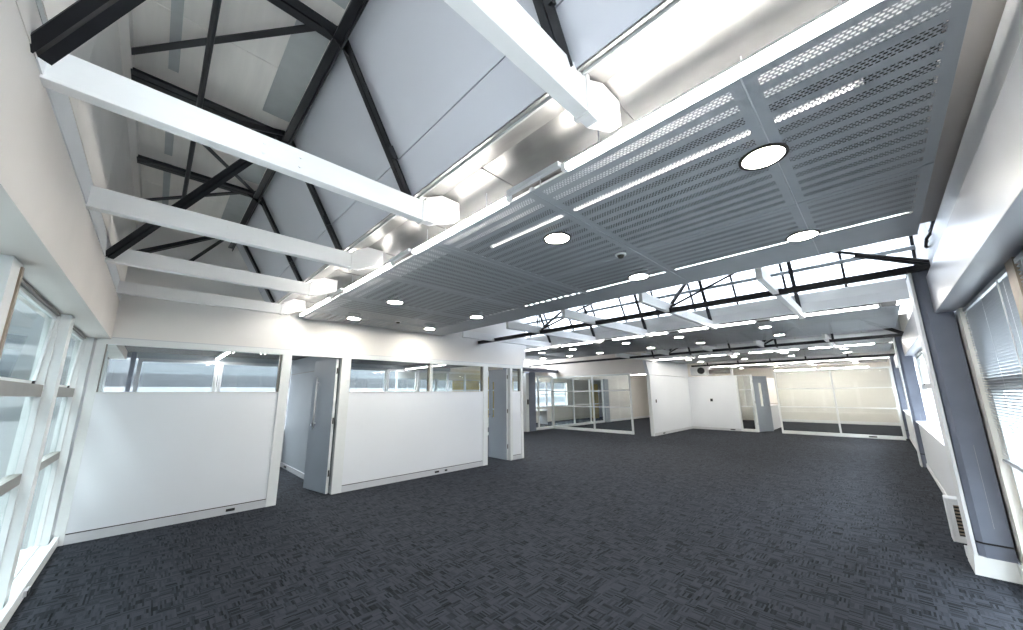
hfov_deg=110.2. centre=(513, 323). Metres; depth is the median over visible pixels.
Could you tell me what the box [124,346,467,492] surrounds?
wall
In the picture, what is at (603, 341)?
tube light
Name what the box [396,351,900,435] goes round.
wall
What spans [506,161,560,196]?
channel
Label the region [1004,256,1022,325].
window post
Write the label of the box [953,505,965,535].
grille
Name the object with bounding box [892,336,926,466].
steel column
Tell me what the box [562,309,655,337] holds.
tie beam
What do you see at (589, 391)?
window
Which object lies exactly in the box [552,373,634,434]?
window
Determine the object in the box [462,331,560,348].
tie beam
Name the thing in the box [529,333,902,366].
bottom chord
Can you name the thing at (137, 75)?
truss
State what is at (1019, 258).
blind
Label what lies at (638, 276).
recessed light
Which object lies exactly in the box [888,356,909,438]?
steel column
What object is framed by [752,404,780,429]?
wall
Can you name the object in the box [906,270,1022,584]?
steel column
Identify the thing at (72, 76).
tie beam
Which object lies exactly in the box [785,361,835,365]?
perforated panel
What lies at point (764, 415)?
door
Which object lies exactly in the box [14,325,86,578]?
window
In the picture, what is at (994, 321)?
blind
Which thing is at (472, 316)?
recessed light
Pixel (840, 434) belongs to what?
window
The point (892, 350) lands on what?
window
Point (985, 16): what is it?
ceiling
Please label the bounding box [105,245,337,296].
tie beam
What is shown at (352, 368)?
window
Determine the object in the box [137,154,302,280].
truss
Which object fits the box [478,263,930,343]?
bottom chord
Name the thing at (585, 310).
truss
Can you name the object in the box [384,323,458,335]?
perforated panel
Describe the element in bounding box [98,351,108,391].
window post
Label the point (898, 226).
perforated panel
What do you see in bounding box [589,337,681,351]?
perforated panel
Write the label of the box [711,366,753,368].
perforated panel
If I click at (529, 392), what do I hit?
steel column
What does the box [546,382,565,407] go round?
window
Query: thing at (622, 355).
tie beam
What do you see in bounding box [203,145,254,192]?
brace
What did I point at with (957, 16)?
perforated panel
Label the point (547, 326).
diagonal brace
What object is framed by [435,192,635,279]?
perforated panel
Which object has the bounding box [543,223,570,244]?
recessed light
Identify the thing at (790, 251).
perforated panel
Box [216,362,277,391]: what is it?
window
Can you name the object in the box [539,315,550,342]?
truss
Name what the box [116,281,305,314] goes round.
tie beam
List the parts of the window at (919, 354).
head rail, sash, transom rail, rail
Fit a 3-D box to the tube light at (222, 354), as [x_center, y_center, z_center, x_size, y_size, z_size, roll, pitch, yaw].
[-5.826,0.628,7.129,0.060,0.078,1.700,10,-16,-44]
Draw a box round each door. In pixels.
[303,359,338,493]
[488,369,507,459]
[591,384,598,417]
[752,376,773,431]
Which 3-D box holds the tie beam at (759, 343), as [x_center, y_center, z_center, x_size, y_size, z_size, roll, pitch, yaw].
[7.425,0.652,10.391,3.350,0.257,0.078,10,-16,-44]
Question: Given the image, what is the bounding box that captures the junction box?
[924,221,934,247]
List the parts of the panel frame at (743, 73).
cross rail, edge rail, cross rail, cross rail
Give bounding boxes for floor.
[3,417,1022,629]
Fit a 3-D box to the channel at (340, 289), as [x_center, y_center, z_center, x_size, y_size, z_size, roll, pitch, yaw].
[-2.327,-0.396,4.658,0.030,0.030,0.456,10,-16,-44]
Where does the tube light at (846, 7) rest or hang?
attached to the lining
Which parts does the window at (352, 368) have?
head rail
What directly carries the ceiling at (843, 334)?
attached to the tie beam at (825, 337)
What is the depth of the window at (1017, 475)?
2.99 m
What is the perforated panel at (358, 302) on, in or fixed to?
attached to the panel frame at (743, 73)
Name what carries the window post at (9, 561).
on the baseboard at (26, 577)
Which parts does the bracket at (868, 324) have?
brace arm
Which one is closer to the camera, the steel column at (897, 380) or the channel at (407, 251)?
the channel at (407, 251)
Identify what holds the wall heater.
attached to the wall at (983, 231)
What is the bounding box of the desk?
[536,410,547,423]
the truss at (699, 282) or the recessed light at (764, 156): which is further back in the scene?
the truss at (699, 282)
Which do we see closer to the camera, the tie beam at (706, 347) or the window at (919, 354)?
the window at (919, 354)
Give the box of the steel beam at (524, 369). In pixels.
[503,368,557,372]
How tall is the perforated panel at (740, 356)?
0.004 m
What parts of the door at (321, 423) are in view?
pull handle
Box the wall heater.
[942,495,966,543]
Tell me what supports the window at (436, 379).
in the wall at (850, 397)
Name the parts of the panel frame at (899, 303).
edge rail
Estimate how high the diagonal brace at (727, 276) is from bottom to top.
1.055 m
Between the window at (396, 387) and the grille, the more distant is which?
the window at (396, 387)
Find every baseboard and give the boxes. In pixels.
[0,536,58,629]
[1017,564,1022,583]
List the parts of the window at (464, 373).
cross rail, rail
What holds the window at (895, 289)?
attached to the tie beam at (762, 276)
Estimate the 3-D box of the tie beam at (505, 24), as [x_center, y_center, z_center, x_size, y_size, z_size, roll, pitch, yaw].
[-0.179,-1.117,1.124,1.952,0.257,0.078,10,-16,-44]
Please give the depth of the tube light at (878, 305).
5.98 m
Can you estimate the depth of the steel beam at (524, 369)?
16.00 m
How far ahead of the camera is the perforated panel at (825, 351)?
11.28 m
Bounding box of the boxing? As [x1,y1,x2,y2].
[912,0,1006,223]
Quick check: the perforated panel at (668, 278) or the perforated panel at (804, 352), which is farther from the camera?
the perforated panel at (804, 352)
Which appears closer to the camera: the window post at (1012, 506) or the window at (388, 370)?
the window post at (1012, 506)
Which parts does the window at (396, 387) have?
head rail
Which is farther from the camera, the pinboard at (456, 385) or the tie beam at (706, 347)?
the pinboard at (456, 385)
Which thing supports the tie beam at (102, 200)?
attached to the wall at (55, 146)
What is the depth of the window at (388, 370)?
10.75 m
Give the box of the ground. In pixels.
[18,437,1022,558]
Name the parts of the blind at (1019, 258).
head rail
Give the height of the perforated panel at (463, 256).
0.004 m
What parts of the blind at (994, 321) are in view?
head rail, rail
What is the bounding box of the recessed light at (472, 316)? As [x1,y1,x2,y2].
[470,310,482,318]
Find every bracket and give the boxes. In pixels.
[852,253,929,279]
[868,324,901,337]
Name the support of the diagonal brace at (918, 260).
attached to the bottom chord at (903, 270)
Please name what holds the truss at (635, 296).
on the tie beam at (567, 314)
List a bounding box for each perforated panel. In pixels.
[300,311,396,327]
[313,296,432,322]
[340,275,478,312]
[378,244,543,298]
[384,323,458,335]
[402,313,495,331]
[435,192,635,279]
[435,299,543,323]
[482,280,605,313]
[525,349,597,357]
[525,354,565,360]
[531,78,795,251]
[545,252,689,299]
[548,343,637,354]
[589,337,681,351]
[638,204,818,281]
[640,329,738,346]
[658,357,720,363]
[699,354,766,361]
[704,319,807,341]
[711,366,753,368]
[741,0,971,202]
[744,363,791,367]
[750,349,820,358]
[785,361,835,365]
[787,305,899,335]
[797,162,933,253]
[813,343,890,354]
[833,358,887,363]
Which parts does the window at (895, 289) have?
glazing rail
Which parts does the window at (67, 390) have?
rail, transom rail, transom rail, sash, head rail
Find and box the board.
[315,0,951,310]
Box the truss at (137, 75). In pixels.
[131,67,342,249]
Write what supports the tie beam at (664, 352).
attached to the bottom chord at (897, 334)
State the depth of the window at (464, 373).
13.81 m
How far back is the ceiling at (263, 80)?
2.62 m
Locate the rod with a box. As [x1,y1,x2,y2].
[181,0,221,198]
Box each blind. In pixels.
[963,268,1022,472]
[1013,250,1022,285]
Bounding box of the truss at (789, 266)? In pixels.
[786,262,801,307]
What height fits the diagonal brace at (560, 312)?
1.053 m
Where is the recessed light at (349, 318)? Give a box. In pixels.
[346,312,360,319]
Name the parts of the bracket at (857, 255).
brace arm, bearing plate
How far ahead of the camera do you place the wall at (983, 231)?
1.97 m
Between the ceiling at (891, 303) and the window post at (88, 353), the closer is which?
the window post at (88, 353)
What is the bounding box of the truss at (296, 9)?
[267,0,411,195]
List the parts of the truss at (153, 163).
gusset plate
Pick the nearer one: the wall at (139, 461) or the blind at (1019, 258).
the blind at (1019, 258)
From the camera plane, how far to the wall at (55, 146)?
1.88 m
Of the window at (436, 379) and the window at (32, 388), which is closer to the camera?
the window at (32, 388)
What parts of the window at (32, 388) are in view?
transom rail, transom rail, sash, head rail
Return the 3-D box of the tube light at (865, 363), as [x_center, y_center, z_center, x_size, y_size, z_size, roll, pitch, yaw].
[15.737,1.972,17.009,0.060,0.335,1.700,10,-16,-44]
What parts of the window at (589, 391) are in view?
rail, rail, cross rail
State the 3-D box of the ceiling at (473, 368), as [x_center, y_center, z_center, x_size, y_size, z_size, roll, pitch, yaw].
[2.212,2.718,19.923,17.600,0.100,2.600,10,-16,-44]
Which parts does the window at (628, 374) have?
rail, cross rail, cross rail, rail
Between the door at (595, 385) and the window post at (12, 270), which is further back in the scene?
the door at (595, 385)
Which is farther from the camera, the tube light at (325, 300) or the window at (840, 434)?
the window at (840, 434)
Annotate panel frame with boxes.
[299,0,972,335]
[526,303,900,360]
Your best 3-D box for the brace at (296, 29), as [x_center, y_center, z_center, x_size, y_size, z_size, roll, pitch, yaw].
[-1.869,-1.862,2.318,1.456,0.052,0.042,-2,-11,7]
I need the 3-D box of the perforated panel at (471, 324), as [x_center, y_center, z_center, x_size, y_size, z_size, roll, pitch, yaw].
[-1.178,0.005,6.526,1.344,0.004,1.134,10,-16,-44]
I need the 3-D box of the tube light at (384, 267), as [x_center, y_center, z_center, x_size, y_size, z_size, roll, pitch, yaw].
[-1.682,-0.565,4.066,0.032,0.162,1.320,10,-16,-44]
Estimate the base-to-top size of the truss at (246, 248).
0.990 m
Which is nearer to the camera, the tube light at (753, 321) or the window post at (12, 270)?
the window post at (12, 270)
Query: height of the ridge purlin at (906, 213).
0.070 m
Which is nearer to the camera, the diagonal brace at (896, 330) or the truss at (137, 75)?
the truss at (137, 75)
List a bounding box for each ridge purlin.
[228,0,368,250]
[543,213,906,302]
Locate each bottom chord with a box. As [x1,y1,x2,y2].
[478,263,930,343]
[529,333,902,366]
[691,353,894,366]
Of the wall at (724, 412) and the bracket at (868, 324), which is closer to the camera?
the bracket at (868, 324)
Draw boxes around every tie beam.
[40,54,458,225]
[85,185,382,270]
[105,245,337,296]
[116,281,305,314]
[443,0,620,131]
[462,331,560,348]
[506,321,604,343]
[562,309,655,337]
[615,353,658,361]
[638,293,718,329]
[655,349,694,358]
[700,345,734,356]
[753,340,780,352]
[755,268,805,318]
[821,333,836,348]
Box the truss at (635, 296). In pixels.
[633,295,646,329]
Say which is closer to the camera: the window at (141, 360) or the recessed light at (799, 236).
the recessed light at (799, 236)
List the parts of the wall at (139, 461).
post, skirting rail, white panel, glazing sill, post, rail, post, skirting rail, white panel, glazing sill, post, post, white panel, skirting rail, post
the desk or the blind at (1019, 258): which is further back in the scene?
the desk
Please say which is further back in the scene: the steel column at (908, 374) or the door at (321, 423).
the steel column at (908, 374)
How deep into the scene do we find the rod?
2.42 m
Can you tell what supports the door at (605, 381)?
on the floor
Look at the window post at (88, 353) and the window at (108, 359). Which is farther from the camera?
the window at (108, 359)
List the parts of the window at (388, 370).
head rail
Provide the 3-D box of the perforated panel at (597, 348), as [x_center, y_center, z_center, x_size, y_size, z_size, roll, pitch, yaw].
[2.462,0.819,10.799,2.789,0.004,1.394,10,-16,-44]
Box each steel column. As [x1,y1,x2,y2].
[523,372,535,431]
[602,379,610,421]
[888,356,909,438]
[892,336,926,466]
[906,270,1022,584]
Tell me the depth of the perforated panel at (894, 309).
6.66 m
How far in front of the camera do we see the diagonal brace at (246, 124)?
2.72 m
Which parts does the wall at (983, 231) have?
window sill, baseboard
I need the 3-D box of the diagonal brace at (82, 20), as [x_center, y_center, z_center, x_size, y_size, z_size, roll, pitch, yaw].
[-0.915,-1.520,1.272,1.628,1.105,0.084,-2,-11,7]
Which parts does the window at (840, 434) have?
rail, cross rail, cross rail, rail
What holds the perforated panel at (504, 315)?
attached to the panel frame at (743, 73)
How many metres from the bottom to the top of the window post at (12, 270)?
2.272 m
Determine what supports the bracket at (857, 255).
attached to the steel column at (990, 546)
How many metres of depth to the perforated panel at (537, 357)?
12.86 m
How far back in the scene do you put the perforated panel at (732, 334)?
7.69 m
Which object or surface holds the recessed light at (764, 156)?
attached to the perforated panel at (736, 88)
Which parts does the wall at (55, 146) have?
wall plate, rail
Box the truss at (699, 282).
[698,281,711,319]
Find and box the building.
[998,357,1022,437]
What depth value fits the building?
34.73 m
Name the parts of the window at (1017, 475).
transom rail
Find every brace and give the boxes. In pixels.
[30,0,145,65]
[106,131,284,258]
[131,24,313,54]
[136,236,214,252]
[144,191,250,200]
[190,240,223,260]
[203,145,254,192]
[210,112,284,135]
[536,315,540,326]
[541,304,591,329]
[543,310,561,326]
[670,273,735,307]
[670,284,686,303]
[833,251,929,262]
[867,321,903,332]
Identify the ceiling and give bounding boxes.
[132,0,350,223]
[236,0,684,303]
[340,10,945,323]
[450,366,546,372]
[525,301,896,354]
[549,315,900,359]
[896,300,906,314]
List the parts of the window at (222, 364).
head rail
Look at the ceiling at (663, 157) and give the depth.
2.93 m
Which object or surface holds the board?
attached to the ceiling at (663, 157)
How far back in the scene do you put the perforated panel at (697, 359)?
14.71 m
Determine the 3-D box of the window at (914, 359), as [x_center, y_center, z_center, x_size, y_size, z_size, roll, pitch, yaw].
[9.768,1.562,8.577,1.850,1.395,0.074,10,-16,-44]
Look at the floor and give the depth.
3.65 m
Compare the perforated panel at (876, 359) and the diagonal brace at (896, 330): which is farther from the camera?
the perforated panel at (876, 359)
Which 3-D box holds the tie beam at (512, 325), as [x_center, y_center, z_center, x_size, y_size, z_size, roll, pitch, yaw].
[1.069,0.198,7.796,3.350,0.257,0.078,10,-16,-44]
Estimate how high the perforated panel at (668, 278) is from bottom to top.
0.004 m
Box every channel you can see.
[328,288,342,296]
[389,248,410,262]
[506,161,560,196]
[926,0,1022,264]
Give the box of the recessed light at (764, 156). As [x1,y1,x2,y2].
[738,132,788,170]
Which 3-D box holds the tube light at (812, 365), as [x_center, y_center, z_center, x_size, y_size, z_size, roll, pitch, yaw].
[14.400,2.248,18.331,0.060,0.335,1.700,10,-16,-44]
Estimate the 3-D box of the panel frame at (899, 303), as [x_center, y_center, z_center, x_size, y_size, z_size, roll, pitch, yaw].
[3.453,0.510,9.845,2.803,0.225,9.810,10,-16,-44]
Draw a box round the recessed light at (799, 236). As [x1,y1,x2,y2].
[785,221,820,241]
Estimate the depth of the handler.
16.16 m
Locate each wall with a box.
[0,0,142,359]
[53,222,525,546]
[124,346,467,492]
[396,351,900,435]
[688,374,758,431]
[752,404,780,429]
[893,38,1022,495]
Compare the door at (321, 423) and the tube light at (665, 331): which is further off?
the tube light at (665, 331)
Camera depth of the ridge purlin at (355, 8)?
2.56 m
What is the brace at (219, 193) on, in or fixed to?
attached to the truss at (153, 163)
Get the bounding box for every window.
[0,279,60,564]
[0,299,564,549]
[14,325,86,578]
[101,357,109,391]
[132,358,218,391]
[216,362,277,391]
[351,367,386,391]
[386,369,417,391]
[395,378,435,391]
[417,370,448,390]
[432,372,517,434]
[436,379,469,389]
[526,213,915,348]
[535,375,553,429]
[535,381,546,407]
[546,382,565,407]
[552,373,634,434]
[553,378,604,426]
[680,343,894,366]
[773,366,905,439]
[913,357,928,419]
[915,348,939,426]
[985,361,1022,511]
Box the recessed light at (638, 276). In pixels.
[628,266,649,279]
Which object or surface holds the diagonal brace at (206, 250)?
attached to the truss at (246, 248)
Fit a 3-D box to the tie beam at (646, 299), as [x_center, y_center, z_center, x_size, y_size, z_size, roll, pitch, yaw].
[2.898,-0.180,5.987,3.350,0.257,0.078,10,-16,-44]
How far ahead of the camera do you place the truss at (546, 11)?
1.48 m
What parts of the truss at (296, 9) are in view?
gusset plate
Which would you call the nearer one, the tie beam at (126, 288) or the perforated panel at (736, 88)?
the perforated panel at (736, 88)
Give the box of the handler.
[690,366,732,375]
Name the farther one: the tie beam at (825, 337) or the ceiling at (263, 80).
the tie beam at (825, 337)
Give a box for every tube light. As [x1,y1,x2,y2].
[215,352,229,359]
[299,297,332,316]
[343,262,394,292]
[405,364,442,368]
[411,193,511,254]
[491,78,863,247]
[561,0,872,172]
[561,341,603,346]
[612,331,668,339]
[678,320,756,331]
[748,349,799,353]
[769,304,880,320]
[774,365,815,370]
[808,343,875,348]
[821,363,868,368]
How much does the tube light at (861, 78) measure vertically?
0.091 m
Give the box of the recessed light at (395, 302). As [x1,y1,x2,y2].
[386,294,403,304]
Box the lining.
[276,0,844,308]
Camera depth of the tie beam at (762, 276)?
4.43 m
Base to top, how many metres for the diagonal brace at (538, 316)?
1.055 m
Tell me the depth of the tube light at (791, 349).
11.75 m
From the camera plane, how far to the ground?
27.67 m
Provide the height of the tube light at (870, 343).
0.162 m
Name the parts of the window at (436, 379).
head rail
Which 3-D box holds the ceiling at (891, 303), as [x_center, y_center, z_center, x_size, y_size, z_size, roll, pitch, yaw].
[2.978,0.568,10.769,2.570,0.110,11.840,10,-16,-44]
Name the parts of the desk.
leg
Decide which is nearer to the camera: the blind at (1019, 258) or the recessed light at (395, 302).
the blind at (1019, 258)
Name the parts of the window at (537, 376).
rail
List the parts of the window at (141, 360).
head rail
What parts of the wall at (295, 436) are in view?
corner post, skirting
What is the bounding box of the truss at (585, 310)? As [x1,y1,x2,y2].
[583,306,594,336]
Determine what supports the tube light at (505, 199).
attached to the lining
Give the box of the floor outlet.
[22,586,30,597]
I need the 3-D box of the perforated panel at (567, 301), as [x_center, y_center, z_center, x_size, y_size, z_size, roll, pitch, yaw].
[0.426,-0.327,4.940,1.344,0.004,1.134,10,-16,-44]
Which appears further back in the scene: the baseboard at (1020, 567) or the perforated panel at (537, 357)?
the perforated panel at (537, 357)
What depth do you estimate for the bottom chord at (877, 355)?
14.20 m
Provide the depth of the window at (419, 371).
11.66 m
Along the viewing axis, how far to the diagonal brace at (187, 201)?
3.15 m
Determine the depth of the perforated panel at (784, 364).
17.89 m
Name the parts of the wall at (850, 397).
skirting, post, white panel, skirting, skirting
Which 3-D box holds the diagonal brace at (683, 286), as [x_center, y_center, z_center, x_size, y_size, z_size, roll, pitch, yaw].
[2.873,-0.630,6.055,1.509,1.053,0.080,10,-16,-44]
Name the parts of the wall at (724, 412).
white panel, skirting, post, rail, post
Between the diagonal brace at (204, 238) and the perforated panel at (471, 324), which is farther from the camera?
the perforated panel at (471, 324)
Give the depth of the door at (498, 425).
9.19 m
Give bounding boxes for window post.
[0,254,24,358]
[0,314,74,609]
[27,337,96,548]
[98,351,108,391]
[954,308,1022,565]
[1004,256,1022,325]
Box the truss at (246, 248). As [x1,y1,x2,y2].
[243,245,274,302]
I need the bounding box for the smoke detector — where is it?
[615,252,625,258]
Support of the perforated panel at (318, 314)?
attached to the panel frame at (743, 73)
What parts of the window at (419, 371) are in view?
head rail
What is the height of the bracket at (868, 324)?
0.477 m
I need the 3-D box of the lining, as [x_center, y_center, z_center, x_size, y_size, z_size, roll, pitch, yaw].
[-1.034,-0.747,3.435,0.875,0.115,7.258,10,-16,-44]
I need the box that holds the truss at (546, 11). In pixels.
[532,0,572,66]
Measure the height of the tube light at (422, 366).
0.108 m
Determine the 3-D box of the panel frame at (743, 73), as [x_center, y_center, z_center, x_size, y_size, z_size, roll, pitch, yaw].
[-0.102,-0.523,4.480,2.803,0.225,7.045,10,-16,-44]
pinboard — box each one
[452,380,478,389]
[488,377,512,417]
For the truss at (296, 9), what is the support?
on the tie beam at (72, 76)
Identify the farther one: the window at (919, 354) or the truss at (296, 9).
the window at (919, 354)
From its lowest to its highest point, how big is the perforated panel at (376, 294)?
0.004 m
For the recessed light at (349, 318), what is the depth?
6.00 m
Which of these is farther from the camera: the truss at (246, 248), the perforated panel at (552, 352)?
the perforated panel at (552, 352)
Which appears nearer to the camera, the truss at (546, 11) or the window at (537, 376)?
the truss at (546, 11)
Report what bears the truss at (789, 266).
on the tie beam at (762, 276)
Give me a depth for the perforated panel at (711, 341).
8.69 m

